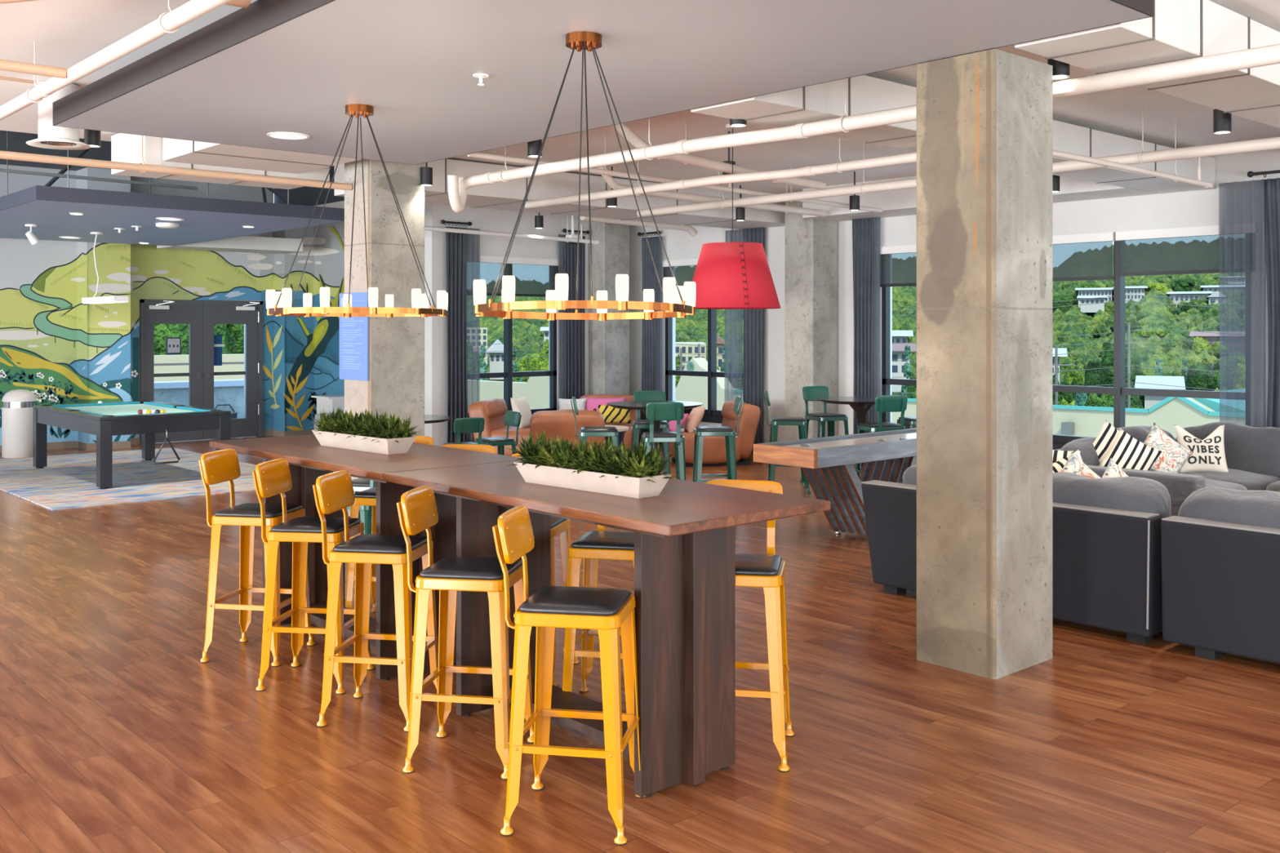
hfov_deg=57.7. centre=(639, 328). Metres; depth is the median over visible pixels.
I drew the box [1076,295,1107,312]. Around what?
house
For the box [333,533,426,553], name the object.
seat cushion
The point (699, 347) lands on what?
utility pole
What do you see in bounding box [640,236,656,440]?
drape
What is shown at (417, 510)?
bar stool
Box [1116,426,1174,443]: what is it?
cushion
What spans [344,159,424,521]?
concrete column
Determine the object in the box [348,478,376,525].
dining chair
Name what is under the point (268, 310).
socket
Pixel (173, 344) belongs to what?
notice
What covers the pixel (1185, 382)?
tree
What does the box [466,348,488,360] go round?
house
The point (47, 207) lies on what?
ceiling panel
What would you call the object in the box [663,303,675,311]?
socket
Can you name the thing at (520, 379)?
tree
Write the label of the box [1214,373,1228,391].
tree
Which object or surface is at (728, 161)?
light
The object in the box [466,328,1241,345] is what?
power line
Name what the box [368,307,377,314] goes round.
socket
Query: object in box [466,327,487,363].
hotel
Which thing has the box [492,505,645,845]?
bar stool
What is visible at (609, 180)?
ceiling pipe
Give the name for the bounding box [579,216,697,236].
ceiling pipe
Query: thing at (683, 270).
window
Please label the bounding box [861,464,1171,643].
sofa
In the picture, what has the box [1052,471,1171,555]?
cushion
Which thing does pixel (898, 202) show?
bulkhead
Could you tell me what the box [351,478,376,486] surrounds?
seat cushion
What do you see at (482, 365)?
tree
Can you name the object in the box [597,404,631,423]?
cushion
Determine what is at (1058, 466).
cushion
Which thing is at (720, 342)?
house
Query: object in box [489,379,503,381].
tree
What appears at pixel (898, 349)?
house
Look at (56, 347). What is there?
wall
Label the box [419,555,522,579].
seat cushion
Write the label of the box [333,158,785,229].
air duct
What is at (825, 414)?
seat cushion
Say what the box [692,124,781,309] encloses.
pendant lamp
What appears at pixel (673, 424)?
cushion
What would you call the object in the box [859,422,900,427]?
seat cushion
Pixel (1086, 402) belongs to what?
tree
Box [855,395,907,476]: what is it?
bar stool
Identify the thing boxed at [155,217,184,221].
ceiling speaker
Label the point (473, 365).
tree
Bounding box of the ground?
[1093,317,1242,374]
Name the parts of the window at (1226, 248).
sill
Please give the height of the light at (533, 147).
0.394 m
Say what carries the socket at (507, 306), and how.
attached to the chandelier at (679, 301)
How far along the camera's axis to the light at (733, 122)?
7.55 m
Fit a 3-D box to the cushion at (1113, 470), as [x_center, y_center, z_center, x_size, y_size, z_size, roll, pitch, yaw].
[2.909,1.045,7.033,0.532,0.512,0.189,0,0,-8]
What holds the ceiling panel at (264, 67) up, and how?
hanging from the ceiling at (65, 33)
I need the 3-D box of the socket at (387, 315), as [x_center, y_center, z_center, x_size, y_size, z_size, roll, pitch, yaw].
[-1.647,-0.092,7.630,0.047,0.038,0.048,0,0,-42]
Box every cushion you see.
[214,502,302,517]
[271,516,361,533]
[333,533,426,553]
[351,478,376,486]
[354,486,376,497]
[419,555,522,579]
[443,441,478,444]
[475,436,514,442]
[510,395,532,428]
[518,586,631,615]
[550,515,566,528]
[557,398,586,409]
[571,530,634,550]
[580,426,617,431]
[581,396,626,411]
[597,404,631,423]
[633,419,667,424]
[643,431,683,437]
[668,413,688,431]
[684,405,704,432]
[695,426,733,431]
[735,553,782,575]
[771,416,805,421]
[806,412,846,417]
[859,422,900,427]
[898,416,916,421]
[902,464,916,485]
[1052,449,1079,463]
[1052,449,1082,472]
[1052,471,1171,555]
[1060,437,1100,466]
[1061,450,1101,478]
[1092,419,1119,463]
[1098,427,1162,471]
[1101,457,1128,478]
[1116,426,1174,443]
[1143,422,1193,473]
[1173,424,1228,472]
[1176,421,1279,478]
[1177,468,1279,490]
[1177,486,1279,528]
[1204,478,1247,489]
[1266,480,1279,491]
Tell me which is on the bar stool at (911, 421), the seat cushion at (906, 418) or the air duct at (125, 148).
the seat cushion at (906, 418)
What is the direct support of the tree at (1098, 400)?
on the ground
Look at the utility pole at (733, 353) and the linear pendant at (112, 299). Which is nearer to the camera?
the linear pendant at (112, 299)
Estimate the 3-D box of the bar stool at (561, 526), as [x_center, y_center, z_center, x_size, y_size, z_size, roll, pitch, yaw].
[-0.556,1.172,5.777,0.435,1.056,0.483,0,0,12]
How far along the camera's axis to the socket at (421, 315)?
7.50 m
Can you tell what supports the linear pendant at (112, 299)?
hanging from the ceiling panel at (47, 207)
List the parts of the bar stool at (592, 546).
leg, leg, seat frame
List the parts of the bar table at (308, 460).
panel, panel, panel, panel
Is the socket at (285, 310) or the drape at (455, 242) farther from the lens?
the drape at (455, 242)
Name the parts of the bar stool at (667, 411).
leg, seat frame, backrest, leg, leg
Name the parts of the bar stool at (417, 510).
leg, backrest, leg, seat frame, leg, leg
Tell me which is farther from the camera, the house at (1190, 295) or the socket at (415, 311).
the house at (1190, 295)
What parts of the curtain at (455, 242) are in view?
rod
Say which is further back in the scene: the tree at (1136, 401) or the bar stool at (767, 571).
the tree at (1136, 401)
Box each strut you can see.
[0,168,197,190]
[44,146,91,186]
[261,186,266,202]
[266,187,287,201]
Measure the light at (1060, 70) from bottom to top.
0.394 m
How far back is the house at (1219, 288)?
190.75 m
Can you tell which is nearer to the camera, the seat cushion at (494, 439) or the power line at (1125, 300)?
the seat cushion at (494, 439)
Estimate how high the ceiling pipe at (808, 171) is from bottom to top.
0.508 m
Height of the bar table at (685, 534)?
1.051 m
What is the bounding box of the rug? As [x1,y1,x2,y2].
[0,447,256,510]
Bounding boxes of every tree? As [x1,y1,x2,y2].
[153,302,244,355]
[466,348,479,380]
[477,345,488,380]
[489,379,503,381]
[512,346,518,382]
[517,368,539,382]
[523,350,548,371]
[675,360,684,385]
[720,345,731,384]
[728,370,742,390]
[901,345,911,398]
[911,376,916,398]
[1052,295,1075,313]
[1052,380,1076,405]
[1057,367,1090,401]
[1070,393,1091,406]
[1075,284,1096,288]
[1085,360,1098,401]
[1090,393,1113,407]
[1096,347,1143,404]
[1107,325,1139,335]
[1124,395,1151,408]
[1130,329,1164,340]
[1146,284,1171,294]
[1154,358,1162,376]
[1155,326,1182,337]
[1162,374,1190,390]
[1170,280,1195,291]
[1178,303,1199,312]
[1178,368,1215,391]
[1181,359,1188,372]
[1189,337,1208,355]
[1205,342,1226,358]
[1208,363,1213,370]
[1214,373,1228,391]
[1226,361,1245,390]
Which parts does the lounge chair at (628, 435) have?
backrest, seat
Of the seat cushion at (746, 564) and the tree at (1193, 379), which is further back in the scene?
the tree at (1193, 379)
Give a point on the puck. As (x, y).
(803, 445)
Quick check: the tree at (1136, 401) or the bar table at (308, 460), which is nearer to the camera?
the bar table at (308, 460)
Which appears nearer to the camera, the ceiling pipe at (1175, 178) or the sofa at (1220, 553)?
the sofa at (1220, 553)
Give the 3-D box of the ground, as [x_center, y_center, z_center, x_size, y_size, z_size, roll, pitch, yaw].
[26.637,-2.550,137.921,456.281,26.500,509.948,0,0,-42]
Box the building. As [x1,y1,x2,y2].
[467,357,1245,437]
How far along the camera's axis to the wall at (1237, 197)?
14.28 m
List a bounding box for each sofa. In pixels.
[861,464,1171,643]
[1055,421,1279,515]
[1160,486,1279,663]
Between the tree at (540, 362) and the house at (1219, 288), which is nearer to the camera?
the tree at (540, 362)
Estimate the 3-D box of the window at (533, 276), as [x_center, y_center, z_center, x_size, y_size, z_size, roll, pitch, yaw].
[-1.821,0.165,16.334,1.720,2.330,0.175,0,0,-42]
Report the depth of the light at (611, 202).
12.29 m
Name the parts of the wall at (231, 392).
rail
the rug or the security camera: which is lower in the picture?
the rug
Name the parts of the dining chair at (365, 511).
seat frame, leg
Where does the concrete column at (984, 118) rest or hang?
on the floor
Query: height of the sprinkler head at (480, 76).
0.054 m
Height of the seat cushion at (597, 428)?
0.030 m
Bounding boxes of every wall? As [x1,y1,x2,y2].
[0,164,344,445]
[154,353,244,382]
[154,361,244,418]
[424,203,588,446]
[629,148,1279,444]
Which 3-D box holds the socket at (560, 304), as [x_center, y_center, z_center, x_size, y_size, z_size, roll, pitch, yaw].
[-0.330,-0.099,4.906,0.047,0.038,0.048,0,0,-42]
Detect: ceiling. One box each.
[0,0,1279,208]
[0,130,344,205]
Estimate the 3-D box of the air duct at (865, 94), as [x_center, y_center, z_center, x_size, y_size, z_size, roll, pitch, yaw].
[2.961,-1.507,9.296,6.615,0.306,0.556,0,0,-42]
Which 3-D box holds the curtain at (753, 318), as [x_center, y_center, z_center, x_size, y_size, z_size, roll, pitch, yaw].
[1.460,0.115,15.847,0.120,3.130,0.782,0,0,-42]
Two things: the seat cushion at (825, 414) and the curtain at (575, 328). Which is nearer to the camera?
the seat cushion at (825, 414)
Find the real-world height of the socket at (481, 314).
0.038 m
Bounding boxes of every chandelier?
[265,103,448,317]
[473,31,696,320]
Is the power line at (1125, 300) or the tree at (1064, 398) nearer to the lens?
the power line at (1125, 300)
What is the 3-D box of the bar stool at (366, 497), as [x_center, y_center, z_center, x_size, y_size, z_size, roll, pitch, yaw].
[-1.436,1.172,6.761,0.435,1.056,0.483,0,0,12]
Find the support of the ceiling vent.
in the ceiling at (65, 33)
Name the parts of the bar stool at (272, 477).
leg, backrest, leg, seat frame, leg, leg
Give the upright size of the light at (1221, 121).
0.394 m
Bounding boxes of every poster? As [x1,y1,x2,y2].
[213,334,224,365]
[339,292,368,381]
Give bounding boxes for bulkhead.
[156,235,302,253]
[802,175,1157,221]
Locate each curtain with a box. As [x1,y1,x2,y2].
[440,219,471,443]
[562,228,589,399]
[637,231,661,440]
[742,226,763,452]
[852,217,872,434]
[1247,169,1279,427]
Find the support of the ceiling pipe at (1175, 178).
hanging from the ceiling at (65, 33)
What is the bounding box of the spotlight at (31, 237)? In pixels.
[24,224,39,244]
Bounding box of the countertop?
[311,394,344,399]
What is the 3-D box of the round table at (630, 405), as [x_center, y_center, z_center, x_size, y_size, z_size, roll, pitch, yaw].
[0.143,1.208,11.082,0.920,0.985,0.920,0,0,-42]
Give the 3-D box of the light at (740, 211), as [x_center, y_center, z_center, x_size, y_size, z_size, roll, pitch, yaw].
[1.205,-1.508,13.944,0.110,0.424,0.110,0,0,-42]
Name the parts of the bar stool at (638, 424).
leg, backrest, seat frame, leg, leg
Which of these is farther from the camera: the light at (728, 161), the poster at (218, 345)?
the poster at (218, 345)
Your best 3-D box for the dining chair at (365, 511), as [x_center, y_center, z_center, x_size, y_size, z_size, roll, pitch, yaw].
[-2.000,1.317,8.491,0.429,0.766,0.480,0,0,28]
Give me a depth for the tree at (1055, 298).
183.53 m
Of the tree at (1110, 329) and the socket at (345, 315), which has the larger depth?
the tree at (1110, 329)
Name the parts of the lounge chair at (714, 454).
seat, backrest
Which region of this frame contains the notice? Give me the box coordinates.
[165,337,181,355]
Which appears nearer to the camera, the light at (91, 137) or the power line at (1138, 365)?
the light at (91, 137)
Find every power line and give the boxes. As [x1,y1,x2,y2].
[466,300,1242,316]
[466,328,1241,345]
[466,337,1243,352]
[469,294,1245,312]
[475,346,1241,360]
[516,364,1245,373]
[675,382,1222,393]
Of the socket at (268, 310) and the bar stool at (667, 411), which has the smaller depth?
the socket at (268, 310)
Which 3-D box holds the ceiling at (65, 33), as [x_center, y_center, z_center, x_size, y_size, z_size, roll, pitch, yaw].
[-1.374,-1.795,6.556,17.300,0.150,24.200,0,0,-42]
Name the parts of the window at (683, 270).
frame, sill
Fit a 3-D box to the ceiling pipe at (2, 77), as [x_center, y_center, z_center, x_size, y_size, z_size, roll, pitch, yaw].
[-6.743,-1.670,5.506,7.100,0.023,0.024,0,0,-42]
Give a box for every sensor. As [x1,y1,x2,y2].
[114,227,125,232]
[131,226,142,231]
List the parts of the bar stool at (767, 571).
backrest, seat frame, leg, leg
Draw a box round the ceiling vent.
[26,81,90,150]
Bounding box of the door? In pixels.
[139,299,262,444]
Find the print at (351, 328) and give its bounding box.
[340,297,363,369]
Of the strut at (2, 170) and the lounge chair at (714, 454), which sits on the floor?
the lounge chair at (714, 454)
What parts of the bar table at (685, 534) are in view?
panel, panel, panel, panel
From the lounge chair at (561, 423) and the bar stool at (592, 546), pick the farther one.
the lounge chair at (561, 423)
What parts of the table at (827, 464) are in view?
panel, rail, rail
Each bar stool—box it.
[198,448,315,666]
[252,457,374,694]
[312,470,438,732]
[345,435,433,613]
[396,485,533,780]
[440,444,496,453]
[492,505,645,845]
[511,453,579,686]
[562,471,661,692]
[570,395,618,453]
[631,391,671,473]
[641,401,685,480]
[692,395,744,482]
[706,479,794,772]
[762,389,810,493]
[800,386,848,482]
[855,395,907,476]
[897,416,916,428]
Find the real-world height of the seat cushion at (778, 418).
0.030 m
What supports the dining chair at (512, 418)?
on the floor
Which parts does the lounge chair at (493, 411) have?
backrest, seat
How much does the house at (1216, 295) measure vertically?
3.254 m
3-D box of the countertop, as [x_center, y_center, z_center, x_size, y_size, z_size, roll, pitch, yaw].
[-4.547,1.018,17.339,0.500,0.025,0.560,0,0,-42]
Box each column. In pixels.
[244,324,244,417]
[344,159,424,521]
[588,221,629,395]
[785,191,838,440]
[916,48,1052,679]
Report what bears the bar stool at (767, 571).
on the floor
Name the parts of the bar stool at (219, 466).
leg, backrest, leg, seat frame, leg, leg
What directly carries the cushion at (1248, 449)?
on the sofa at (1252, 454)
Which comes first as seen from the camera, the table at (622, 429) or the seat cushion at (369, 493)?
the seat cushion at (369, 493)
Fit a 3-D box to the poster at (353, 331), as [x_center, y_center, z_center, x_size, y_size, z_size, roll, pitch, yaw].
[-2.559,0.070,10.380,0.015,0.780,0.520,0,0,-42]
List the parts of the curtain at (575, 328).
rod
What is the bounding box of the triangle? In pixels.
[152,437,180,464]
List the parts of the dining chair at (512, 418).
seat frame, leg, backrest, leg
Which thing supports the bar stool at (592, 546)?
on the floor
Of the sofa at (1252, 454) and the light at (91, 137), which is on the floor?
the sofa at (1252, 454)
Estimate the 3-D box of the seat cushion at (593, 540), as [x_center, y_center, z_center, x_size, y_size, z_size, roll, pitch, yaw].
[-0.109,0.945,5.218,0.340,0.030,0.340,0,0,11]
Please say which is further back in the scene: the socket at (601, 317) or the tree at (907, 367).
the tree at (907, 367)
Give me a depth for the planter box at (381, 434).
6.12 m
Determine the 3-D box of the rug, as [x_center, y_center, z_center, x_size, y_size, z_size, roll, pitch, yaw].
[-6.063,1.694,13.666,2.900,0.012,4.950,0,0,-42]
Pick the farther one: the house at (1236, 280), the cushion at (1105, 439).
the house at (1236, 280)
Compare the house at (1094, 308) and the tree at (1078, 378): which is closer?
the tree at (1078, 378)
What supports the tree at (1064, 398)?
on the ground
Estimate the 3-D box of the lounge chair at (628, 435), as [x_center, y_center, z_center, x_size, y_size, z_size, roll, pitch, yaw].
[-0.460,1.311,16.035,0.857,0.778,1.058,0,0,2]
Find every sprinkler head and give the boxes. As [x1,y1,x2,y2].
[472,73,488,85]
[580,224,582,239]
[1197,157,1200,180]
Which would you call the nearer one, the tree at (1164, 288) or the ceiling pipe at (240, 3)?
the ceiling pipe at (240, 3)
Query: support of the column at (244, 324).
on the terrace
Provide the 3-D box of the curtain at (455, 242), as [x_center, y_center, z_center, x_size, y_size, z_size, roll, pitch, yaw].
[-2.427,0.115,15.663,0.623,3.130,0.126,0,0,-42]
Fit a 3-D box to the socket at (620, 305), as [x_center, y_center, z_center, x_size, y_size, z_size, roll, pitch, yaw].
[-0.076,-0.097,4.937,0.047,0.038,0.048,0,0,-42]
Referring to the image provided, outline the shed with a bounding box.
[1134,375,1185,407]
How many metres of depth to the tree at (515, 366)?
73.83 m
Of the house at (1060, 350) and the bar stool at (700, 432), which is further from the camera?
the house at (1060, 350)
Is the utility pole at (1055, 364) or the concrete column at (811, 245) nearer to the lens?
the concrete column at (811, 245)
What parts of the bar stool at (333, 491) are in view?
leg, backrest, leg, seat frame, leg, leg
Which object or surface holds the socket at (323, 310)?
attached to the chandelier at (277, 303)
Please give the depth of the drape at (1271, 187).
10.83 m
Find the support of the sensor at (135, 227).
attached to the ceiling panel at (47, 207)
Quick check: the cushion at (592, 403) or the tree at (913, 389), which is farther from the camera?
the tree at (913, 389)
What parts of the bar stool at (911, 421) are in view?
seat frame, leg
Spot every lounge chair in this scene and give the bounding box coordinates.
[468,398,529,456]
[529,408,604,452]
[579,394,636,451]
[669,400,760,466]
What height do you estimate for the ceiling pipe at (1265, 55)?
0.626 m
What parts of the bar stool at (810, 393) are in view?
leg, backrest, leg, seat frame, leg, leg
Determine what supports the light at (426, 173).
hanging from the ceiling at (65, 33)
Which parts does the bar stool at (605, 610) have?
backrest, leg, leg, seat frame, leg, leg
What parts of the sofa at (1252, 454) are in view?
arm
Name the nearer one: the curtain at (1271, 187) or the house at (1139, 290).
the curtain at (1271, 187)
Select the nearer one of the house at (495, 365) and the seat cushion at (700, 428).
the seat cushion at (700, 428)
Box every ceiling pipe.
[0,0,36,3]
[0,0,231,120]
[0,59,66,78]
[0,75,34,84]
[0,135,351,190]
[225,0,251,8]
[424,226,599,244]
[447,174,467,213]
[458,44,1279,189]
[466,133,882,213]
[524,137,916,208]
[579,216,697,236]
[595,165,825,216]
[610,117,826,190]
[636,101,1279,217]
[1052,109,1213,188]
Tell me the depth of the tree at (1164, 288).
188.57 m
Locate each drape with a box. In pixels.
[445,226,467,443]
[565,235,585,399]
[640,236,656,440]
[1262,177,1279,427]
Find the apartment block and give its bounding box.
[1189,331,1245,355]
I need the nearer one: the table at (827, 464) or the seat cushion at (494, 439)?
the table at (827, 464)
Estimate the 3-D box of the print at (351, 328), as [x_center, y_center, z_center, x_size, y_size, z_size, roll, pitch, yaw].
[-2.573,0.040,10.385,0.001,0.644,0.445,0,0,-42]
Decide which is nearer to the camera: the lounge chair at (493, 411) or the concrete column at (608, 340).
the lounge chair at (493, 411)
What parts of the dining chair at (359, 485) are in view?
seat frame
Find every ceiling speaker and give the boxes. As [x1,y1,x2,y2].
[58,236,82,238]
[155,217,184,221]
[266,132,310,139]
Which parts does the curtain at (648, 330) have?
rod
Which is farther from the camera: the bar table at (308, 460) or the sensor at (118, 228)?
the sensor at (118, 228)
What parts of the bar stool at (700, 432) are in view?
leg, leg, seat frame, leg, leg, backrest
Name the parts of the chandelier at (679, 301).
lamp shade, lamp shade, lamp shade, lamp shade, lamp shade, lamp shade, lamp shade, lamp shade, lamp shade, lamp shade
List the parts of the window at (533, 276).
frame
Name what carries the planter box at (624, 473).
on the bar table at (685, 534)
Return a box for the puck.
[802,444,809,447]
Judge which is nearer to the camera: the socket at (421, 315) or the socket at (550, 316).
the socket at (550, 316)
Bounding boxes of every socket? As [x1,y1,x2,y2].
[266,308,275,315]
[282,307,291,314]
[303,313,311,316]
[320,307,328,314]
[343,313,351,317]
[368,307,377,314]
[385,313,393,317]
[412,308,420,315]
[420,314,427,317]
[437,309,445,315]
[474,305,484,313]
[475,311,485,316]
[502,302,514,311]
[502,311,511,319]
[546,312,555,319]
[555,300,567,310]
[597,313,606,320]
[616,301,627,310]
[644,311,653,319]
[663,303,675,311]
[675,311,685,317]
[684,306,694,315]
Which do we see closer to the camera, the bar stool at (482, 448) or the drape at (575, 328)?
the bar stool at (482, 448)
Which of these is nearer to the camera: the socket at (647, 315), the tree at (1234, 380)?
the socket at (647, 315)
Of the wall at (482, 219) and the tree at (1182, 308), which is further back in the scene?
the tree at (1182, 308)
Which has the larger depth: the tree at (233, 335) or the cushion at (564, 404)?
the tree at (233, 335)
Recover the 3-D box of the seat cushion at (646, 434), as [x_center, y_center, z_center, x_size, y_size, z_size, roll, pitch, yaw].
[0.206,0.945,10.413,0.340,0.030,0.340,0,0,-4]
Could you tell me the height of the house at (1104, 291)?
3.747 m
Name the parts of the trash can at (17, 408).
dome lid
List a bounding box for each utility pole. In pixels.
[675,348,685,377]
[680,343,717,362]
[716,334,742,387]
[1052,346,1075,404]
[1109,322,1147,408]
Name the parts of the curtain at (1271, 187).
rod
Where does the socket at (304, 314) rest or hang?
attached to the chandelier at (277, 303)
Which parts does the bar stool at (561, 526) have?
backrest, leg, seat frame, leg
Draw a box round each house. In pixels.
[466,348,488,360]
[485,339,503,379]
[540,327,548,347]
[716,333,726,371]
[892,330,913,342]
[892,343,916,391]
[1052,347,1067,382]
[1075,287,1113,307]
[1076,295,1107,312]
[1112,285,1147,303]
[1166,291,1212,307]
[1200,284,1245,293]
[1206,291,1226,304]
[1221,275,1245,284]
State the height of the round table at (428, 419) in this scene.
0.760 m
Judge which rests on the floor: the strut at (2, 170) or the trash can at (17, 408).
the trash can at (17, 408)
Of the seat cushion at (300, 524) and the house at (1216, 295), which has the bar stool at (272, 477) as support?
the seat cushion at (300, 524)
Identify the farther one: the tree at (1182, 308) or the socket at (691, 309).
the tree at (1182, 308)
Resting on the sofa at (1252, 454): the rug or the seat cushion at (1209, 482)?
the seat cushion at (1209, 482)
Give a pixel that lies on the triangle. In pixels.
(166, 438)
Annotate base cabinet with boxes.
[311,394,344,414]
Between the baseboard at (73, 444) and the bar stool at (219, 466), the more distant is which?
the baseboard at (73, 444)
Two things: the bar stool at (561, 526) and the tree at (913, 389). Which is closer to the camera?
the bar stool at (561, 526)
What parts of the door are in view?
pull, pull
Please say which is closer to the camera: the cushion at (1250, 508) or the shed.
the cushion at (1250, 508)
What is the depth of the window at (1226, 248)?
12.04 m
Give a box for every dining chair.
[346,480,373,534]
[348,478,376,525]
[443,417,484,444]
[474,410,521,455]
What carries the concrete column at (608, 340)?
on the floor
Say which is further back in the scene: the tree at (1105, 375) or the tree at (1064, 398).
the tree at (1105, 375)
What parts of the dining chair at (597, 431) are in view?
backrest, leg, seat frame, leg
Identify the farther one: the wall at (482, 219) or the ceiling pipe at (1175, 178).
the wall at (482, 219)
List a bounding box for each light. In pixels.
[69,213,84,214]
[84,128,100,147]
[420,162,432,186]
[527,139,542,157]
[534,213,543,228]
[606,166,617,207]
[722,131,735,174]
[729,118,746,127]
[735,185,745,221]
[849,171,859,210]
[1047,58,1069,79]
[1052,174,1059,192]
[1213,108,1231,133]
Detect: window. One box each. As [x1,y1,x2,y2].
[466,254,562,417]
[660,258,742,423]
[875,222,1257,449]
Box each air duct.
[111,133,360,189]
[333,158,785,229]
[690,75,1215,193]
[1014,0,1279,128]
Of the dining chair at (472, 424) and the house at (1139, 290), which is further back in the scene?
the house at (1139, 290)
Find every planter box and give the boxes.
[311,407,422,454]
[507,430,679,498]
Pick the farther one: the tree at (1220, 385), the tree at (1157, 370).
the tree at (1157, 370)
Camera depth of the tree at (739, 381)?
73.38 m
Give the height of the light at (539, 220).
0.424 m
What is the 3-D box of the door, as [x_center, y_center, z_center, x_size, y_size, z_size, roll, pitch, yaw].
[-6.650,0.635,17.664,1.860,2.130,0.210,0,0,-42]
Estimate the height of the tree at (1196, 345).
3.190 m
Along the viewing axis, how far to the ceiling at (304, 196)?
15.53 m
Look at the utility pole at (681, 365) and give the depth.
65.95 m
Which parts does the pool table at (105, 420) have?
leg, cushion rail, cushion rail, cushion rail, leg, rail, leg, cushion rail, cushion rail, cushion rail, leg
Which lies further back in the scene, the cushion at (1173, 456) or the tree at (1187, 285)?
the tree at (1187, 285)
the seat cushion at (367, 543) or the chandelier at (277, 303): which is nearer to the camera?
the seat cushion at (367, 543)
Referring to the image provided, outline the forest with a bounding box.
[466,244,1245,398]
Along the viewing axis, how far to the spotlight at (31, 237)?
12.84 m
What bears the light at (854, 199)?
hanging from the ceiling at (65, 33)
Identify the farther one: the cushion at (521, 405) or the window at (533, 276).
the window at (533, 276)
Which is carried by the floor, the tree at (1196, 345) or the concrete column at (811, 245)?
the concrete column at (811, 245)
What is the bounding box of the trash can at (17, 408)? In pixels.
[1,389,36,458]
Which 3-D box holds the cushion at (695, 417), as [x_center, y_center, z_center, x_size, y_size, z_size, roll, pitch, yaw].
[0.688,1.140,14.643,0.219,0.383,0.463,0,0,-7]
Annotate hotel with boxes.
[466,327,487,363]
[675,342,706,367]
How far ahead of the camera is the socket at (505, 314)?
5.68 m
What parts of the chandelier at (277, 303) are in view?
lamp shade, lamp shade, lamp shade, lamp shade, lamp shade, lamp shade, lamp shade, lamp shade, lamp shade, lamp shade, lamp shade, lamp shade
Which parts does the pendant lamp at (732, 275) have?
lamp shade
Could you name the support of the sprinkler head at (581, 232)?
on the ceiling pipe at (566, 239)
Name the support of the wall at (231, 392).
on the terrace
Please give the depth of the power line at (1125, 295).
48.91 m
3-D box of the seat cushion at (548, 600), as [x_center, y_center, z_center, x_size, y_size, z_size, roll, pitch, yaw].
[-0.222,0.945,4.067,0.340,0.030,0.340,0,0,10]
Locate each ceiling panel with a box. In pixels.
[0,130,344,246]
[53,0,1154,164]
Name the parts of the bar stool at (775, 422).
backrest, leg, leg, seat frame, leg, leg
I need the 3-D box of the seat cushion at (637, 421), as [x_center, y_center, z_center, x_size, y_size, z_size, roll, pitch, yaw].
[0.105,0.945,11.800,0.340,0.030,0.340,0,0,-2]
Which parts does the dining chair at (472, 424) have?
backrest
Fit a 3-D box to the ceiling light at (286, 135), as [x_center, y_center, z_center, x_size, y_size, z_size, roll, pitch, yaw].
[-2.474,-1.355,8.174,0.290,0.008,0.290,0,0,-42]
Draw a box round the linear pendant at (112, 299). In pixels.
[81,231,128,303]
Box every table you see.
[32,400,231,488]
[209,434,524,680]
[382,459,830,797]
[424,414,453,423]
[604,425,628,448]
[606,400,703,449]
[753,427,916,536]
[817,396,875,477]
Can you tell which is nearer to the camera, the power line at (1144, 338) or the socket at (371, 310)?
the socket at (371, 310)
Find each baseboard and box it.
[0,429,314,453]
[638,434,855,464]
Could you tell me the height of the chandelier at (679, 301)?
1.319 m
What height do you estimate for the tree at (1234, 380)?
8.100 m
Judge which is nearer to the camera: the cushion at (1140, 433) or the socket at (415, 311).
the socket at (415, 311)
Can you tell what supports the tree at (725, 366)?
on the ground
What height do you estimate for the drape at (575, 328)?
3.040 m
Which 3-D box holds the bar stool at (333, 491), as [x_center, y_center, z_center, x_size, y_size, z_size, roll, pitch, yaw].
[-1.163,1.172,5.139,0.483,1.056,0.435,0,0,9]
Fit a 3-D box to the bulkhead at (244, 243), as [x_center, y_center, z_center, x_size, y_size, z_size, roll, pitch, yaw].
[-6.040,-1.255,17.163,1.900,0.190,0.730,0,0,-42]
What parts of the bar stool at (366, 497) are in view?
leg, seat frame, leg, backrest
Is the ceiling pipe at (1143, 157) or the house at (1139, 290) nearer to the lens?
the ceiling pipe at (1143, 157)
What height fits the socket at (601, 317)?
0.038 m
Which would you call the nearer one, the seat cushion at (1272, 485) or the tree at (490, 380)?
the seat cushion at (1272, 485)
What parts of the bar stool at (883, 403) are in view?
leg, seat frame, backrest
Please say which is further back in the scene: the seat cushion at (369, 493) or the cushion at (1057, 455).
the cushion at (1057, 455)
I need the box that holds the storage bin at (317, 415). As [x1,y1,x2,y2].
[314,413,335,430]
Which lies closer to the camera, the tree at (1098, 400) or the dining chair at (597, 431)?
the dining chair at (597, 431)
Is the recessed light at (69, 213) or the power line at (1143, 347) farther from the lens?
the power line at (1143, 347)
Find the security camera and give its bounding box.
[565,215,579,244]
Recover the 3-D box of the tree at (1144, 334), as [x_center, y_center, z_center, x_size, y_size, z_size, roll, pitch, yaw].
[61.228,1.430,140.200,3.948,2.594,3.779,0,0,31]
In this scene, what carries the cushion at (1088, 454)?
on the sofa at (1252, 454)
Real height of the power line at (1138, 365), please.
1.041 m
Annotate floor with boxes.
[0,435,1279,852]

